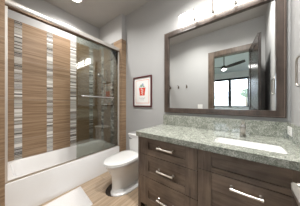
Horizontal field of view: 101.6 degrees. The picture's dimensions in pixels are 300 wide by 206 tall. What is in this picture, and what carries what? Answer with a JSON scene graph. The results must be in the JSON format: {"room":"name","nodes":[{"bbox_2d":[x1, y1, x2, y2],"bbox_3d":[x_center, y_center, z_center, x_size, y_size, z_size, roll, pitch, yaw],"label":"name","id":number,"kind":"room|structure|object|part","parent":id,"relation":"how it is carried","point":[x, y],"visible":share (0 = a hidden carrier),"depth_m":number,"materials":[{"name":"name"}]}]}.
{"room":"bathroom","nodes":[
{"label":"bathroom","id":0,"kind":"room"},
{"bbox_2d":[0,0,4,205],"bbox_3d":[-1.821,-0.021,1.436,0.821,2.517,0.113,0,0,37],"label":"tiled wall","id":1,"kind":"structure","parent":0,"point":[2,2],"depth_m":1.22,"materials":[{"name":"brown tile"}]},
{"bbox_2d":[5,0,119,183],"bbox_3d":[-1.068,-0.133,1.864,0.110,1.958,1.482,0,0,37],"label":"shower door","id":2,"kind":"structure","parent":1,"relation":"attached to","point":[9,4],"depth_m":1.52,"materials":[{"name":"glass"}]},
{"bbox_3d":[-0.877,-0.100,2.135,0.006,1.855,0.760,0,0,37],"label":"glass panel","id":3,"kind":"part","parent":2,"relation":"part of","materials":[{"name":"clear glass"}]},
{"bbox_2d":[8,0,98,49],"bbox_3d":[-1.747,-0.274,2.310,0.100,3.024,1.830,0,0,37],"label":"wall","id":4,"kind":"structure","parent":0,"point":[41,6],"depth_m":2.25,"materials":[{"name":"paint"}]},
{"bbox_2d":[8,17,98,161],"bbox_3d":[-1.665,-0.191,2.322,0.016,2.137,1.507,0,0,37],"label":"tiled wall","id":5,"kind":"structure","parent":4,"relation":"attached to","point":[49,73],"depth_m":2.15,"materials":[{"name":"brown tile"}]},
{"bbox_2d":[39,171,145,205],"bbox_3d":[-0.453,1.288,1.381,3.300,0.100,1.930,0,0,37],"label":"floor","id":6,"kind":"structure","parent":0,"point":[95,188],"depth_m":1.65,"materials":[{"name":"brown wood"}]},
{"bbox_2d":[5,139,118,205],"bbox_3d":[-1.359,1.042,2.087,0.751,0.392,1.481,0,0,37],"label":"bathtub","id":7,"kind":"object","parent":6,"relation":"on","point":[37,189],"visible":0.8,"depth_m":1.79,"materials":[{"name":"ceramic"}]},
{"bbox_2d":[44,186,92,205],"bbox_3d":[-1.036,1.228,1.413,0.505,0.018,0.652,0,0,37],"label":"bath mat","id":8,"kind":"object","parent":6,"relation":"on","point":[76,197],"visible":1,"depth_m":1.54,"materials":[{"name":"white fabric"}]},
{"bbox_2d":[103,131,137,196],"bbox_3d":[-0.354,0.878,1.895,0.385,0.720,0.761,0,0,37],"label":"toilet","id":9,"kind":"object","parent":6,"relation":"on","point":[122,166],"visible":0.73,"depth_m":1.73,"materials":[{"name":"ceramic"}]},
{"bbox_3d":[-0.415,0.825,1.817,0.384,0.020,0.562,0,0,37],"label":"seat","id":10,"kind":"part","parent":9,"relation":"part of","materials":[{"name":"ceramic"}]},
{"bbox_3d":[-0.415,0.800,1.817,0.382,0.028,0.562,0,0,37],"label":"lid","id":11,"kind":"part","parent":9,"relation":"part of","materials":[{"name":"ceramic"}]},
{"bbox_3d":[-0.362,1.036,1.873,0.370,0.397,0.667,0,0,37],"label":"bowl","id":12,"kind":"part","parent":9,"relation":"part of","materials":[{"name":"ceramic"}]},
{"bbox_3d":[-0.187,0.535,2.115,0.370,0.034,0.209,0,0,37],"label":"tank lid","id":13,"kind":"part","parent":9,"relation":"part of","materials":[{"name":"ceramic"}]},
{"bbox_3d":[-0.185,0.694,2.117,0.352,0.282,0.195,0,0,37],"label":"tank","id":14,"kind":"part","parent":9,"relation":"part of","materials":[{"name":"ceramic"}]},
{"bbox_2d":[138,136,299,205],"bbox_3d":[0.562,0.809,1.275,1.344,0.857,0.655,0,0,37],"label":"vanity cabinet","id":15,"kind":"object","parent":6,"relation":"on","point":[169,174],"visible":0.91,"depth_m":1.01,"materials":[{"name":"brown wood"}]},
{"bbox_3d":[0.155,1.107,1.247,0.425,0.093,0.020,0,0,37],"label":"rail","id":16,"kind":"part","parent":15,"relation":"part of","materials":[{"name":"brown wood"}]},
{"bbox_3d":[0.159,1.018,1.252,0.426,0.084,0.008,0,0,37],"label":"drawer","id":17,"kind":"part","parent":15,"relation":"part of","materials":[{"name":"brown wood"}]},
{"bbox_3d":[0.145,0.700,1.212,0.190,0.024,0.048,0,0,37],"label":"handle","id":18,"kind":"part","parent":15,"relation":"part of","materials":[{"name":"silver metal"}]},
{"bbox_3d":[0.145,0.463,1.212,0.190,0.024,0.048,0,0,37],"label":"handle","id":19,"kind":"part","parent":15,"relation":"part of","materials":[{"name":"silver metal"}]},
{"bbox_3d":[0.155,0.904,1.247,0.425,0.144,0.020,0,0,37],"label":"rail","id":20,"kind":"part","parent":15,"relation":"part of","materials":[{"name":"brown wood"}]},
{"bbox_3d":[0.155,0.615,1.247,0.425,0.066,0.020,0,0,37],"label":"rail","id":21,"kind":"part","parent":15,"relation":"part of","materials":[{"name":"brown wood"}]},
{"bbox_3d":[0.155,0.793,1.247,0.425,0.067,0.020,0,0,37],"label":"rail","id":22,"kind":"part","parent":15,"relation":"part of","materials":[{"name":"brown wood"}]},
{"bbox_3d":[0.155,0.410,1.247,0.425,0.050,0.020,0,0,37],"label":"rail","id":23,"kind":"part","parent":15,"relation":"part of","materials":[{"name":"brown wood"}]},
{"bbox_3d":[0.155,0.543,1.247,0.425,0.068,0.020,0,0,37],"label":"rail","id":24,"kind":"part","parent":15,"relation":"part of","materials":[{"name":"brown wood"}]},
{"bbox_3d":[0.159,0.704,1.252,0.426,0.112,0.008,0,0,37],"label":"drawer","id":25,"kind":"part","parent":15,"relation":"part of","materials":[{"name":"brown wood"}]},
{"bbox_3d":[0.159,0.472,1.252,0.426,0.074,0.008,0,0,37],"label":"drawer","id":26,"kind":"part","parent":15,"relation":"part of","materials":[{"name":"brown wood"}]},
{"bbox_2d":[136,114,299,171],"bbox_3d":[0.564,0.277,1.287,1.355,0.206,0.639,0,0,37],"label":"countertop","id":27,"kind":"structure","parent":15,"relation":"on","point":[200,133],"depth_m":1.17,"materials":[{"name":"stone"}]},
{"bbox_2d":[240,121,245,136],"bbox_3d":[0.912,0.252,1.200,0.052,0.144,0.185,0,0,37],"label":"faucet","id":28,"kind":"object","parent":27,"relation":"on","point":[243,125],"visible":1,"depth_m":1.20,"materials":[{"name":"silver metal"}]},
{"bbox_2d":[214,137,286,153],"bbox_3d":[0.784,0.403,1.005,0.479,0.128,0.282,0,0,37],"label":"sink","id":29,"kind":"object","parent":27,"relation":"in","point":[273,148],"visible":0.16,"depth_m":1.07,"materials":[{"name":"ceramic"}]},
{"bbox_2d":[288,126,291,136],"bbox_3d":[1.217,0.241,1.066,0.008,0.074,0.118,0,0,37],"label":"outlet","id":30,"kind":"object","parent":27,"relation":"attached to","point":[289,128],"visible":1,"depth_m":1.04,"materials":[{"name":"white plastic"}]},
{"bbox_3d":[0.671,0.871,0.859,0.431,0.379,0.008,0,0,37],"label":"wide drawer","id":31,"kind":"part","parent":15,"relation":"part of","materials":[{"name":"brown wood"}]},
{"bbox_3d":[0.647,0.610,0.827,0.186,0.024,0.048,0,0,37],"label":"handle","id":32,"kind":"part","parent":15,"relation":"part of","materials":[{"name":"silver metal"}]},
{"bbox_3d":[0.668,0.616,0.854,0.430,0.131,0.020,0,0,37],"label":"rail","id":33,"kind":"part","parent":15,"relation":"part of","materials":[{"name":"brown wood"}]},
{"bbox_3d":[0.668,0.410,0.854,0.430,0.050,0.020,0,0,37],"label":"rail","id":34,"kind":"part","parent":15,"relation":"part of","materials":[{"name":"brown wood"}]},
{"bbox_3d":[0.668,0.526,0.854,0.430,0.038,0.020,0,0,37],"label":"rail","id":35,"kind":"part","parent":15,"relation":"part of","materials":[{"name":"brown wood"}]},
{"bbox_2d":[45,0,149,28],"bbox_3d":[-0.453,-1.836,1.381,3.300,0.100,1.930,0,0,37],"label":"ceiling","id":36,"kind":"structure","parent":0,"point":[97,13],"depth_m":2.30,"materials":[{"name":"paint"}]},
{"bbox_2d":[99,39,125,151],"bbox_3d":[-0.851,-0.021,2.702,0.821,2.517,0.118,0,0,37],"label":"tiled wall","id":37,"kind":"structure","parent":0,"point":[108,117],"depth_m":2.58,"materials":[{"name":"brown tile"}]},
{"bbox_2d":[96,69,110,109],"bbox_3d":[-0.982,-0.300,2.581,0.272,0.884,0.126,0,0,-38],"label":"shower","id":38,"kind":"object","parent":37,"relation":"attached to","point":[106,71],"visible":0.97,"depth_m":2.64,"materials":[{"name":"silver metal"}]},
{"bbox_2d":[99,14,125,48],"bbox_3d":[-0.856,-0.274,2.715,0.821,3.024,0.102,0,0,37],"label":"wall","id":39,"kind":"structure","parent":0,"point":[114,30],"depth_m":2.56,"materials":[{"name":"paint"}]},
{"bbox_2d":[126,0,290,149],"bbox_3d":[0.103,-0.274,2.107,3.300,3.024,0.100,0,0,37],"label":"wall","id":40,"kind":"structure","parent":0,"point":[146,26],"depth_m":2.09,"materials":[{"name":"paint"}]},
{"bbox_2d":[133,75,151,106],"bbox_3d":[-0.143,-0.215,2.218,0.436,0.550,0.021,0,0,37],"label":"picture frame","id":41,"kind":"object","parent":40,"relation":"attached to","point":[142,86],"visible":1,"depth_m":2.21,"materials":[{"name":"paper"}]},
{"bbox_2d":[179,0,247,26],"bbox_3d":[0.765,-1.141,1.466,0.860,0.158,0.112,0,0,37],"label":"vanity light","id":42,"kind":"object","parent":40,"relation":"attached to","point":[207,9],"visible":1,"depth_m":1.48,"materials":[{"name":"white glass"}]},
{"bbox_3d":[0.497,-1.145,1.657,0.188,0.125,0.075,0,0,37],"label":"lamp shade","id":43,"kind":"part","parent":42,"relation":"part of","materials":[{"name":"white glass"}]},
{"bbox_3d":[0.670,-1.145,1.525,0.188,0.125,0.075,0,0,37],"label":"lamp shade","id":44,"kind":"part","parent":42,"relation":"part of","materials":[{"name":"white glass"}]},
{"bbox_3d":[0.843,-1.145,1.392,0.188,0.125,0.075,0,0,37],"label":"lamp shade","id":45,"kind":"part","parent":42,"relation":"part of","materials":[{"name":"white glass"}]},
{"bbox_2d":[164,0,286,117],"bbox_3d":[0.747,-0.472,1.527,1.299,1.219,0.035,0,0,37],"label":"wall mirror","id":46,"kind":"object","parent":40,"relation":"attached to","point":[232,61],"visible":1,"depth_m":1.39,"materials":[{"name":"brown wood"}]},
{"bbox_2d":[163,114,287,138],"bbox_3d":[0.744,0.249,1.539,1.334,0.150,0.020,0,0,37],"label":"backsplash","id":47,"kind":"structure","parent":40,"relation":"attached to","point":[255,127],"depth_m":1.39,"materials":[{"name":"stone"}]},
{"bbox_2d":[291,0,299,125],"bbox_3d":[0.817,-0.274,0.419,0.100,3.024,1.710,0,0,37],"label":"wall","id":48,"kind":"structure","parent":0,"point":[295,4],"depth_m":1.02,"materials":[{"name":"paint"}]},
{"bbox_2d":[295,55,299,86],"bbox_3d":[0.985,-0.229,0.769,0.058,0.236,0.182,0,0,37],"label":"towel ring","id":49,"kind":"object","parent":48,"relation":"attached to","point":[297,57],"visible":1,"depth_m":0.84,"materials":[{"name":"silver metal"}]},
{"bbox_2d":[291,182,299,205],"bbox_3d":[0.309,0.033,0.186,0.712,2.390,0.087,0,0,-44],"label":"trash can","id":50,"kind":"structure","parent":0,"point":[295,187],"depth_m":0.39,"materials":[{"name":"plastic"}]}
]}

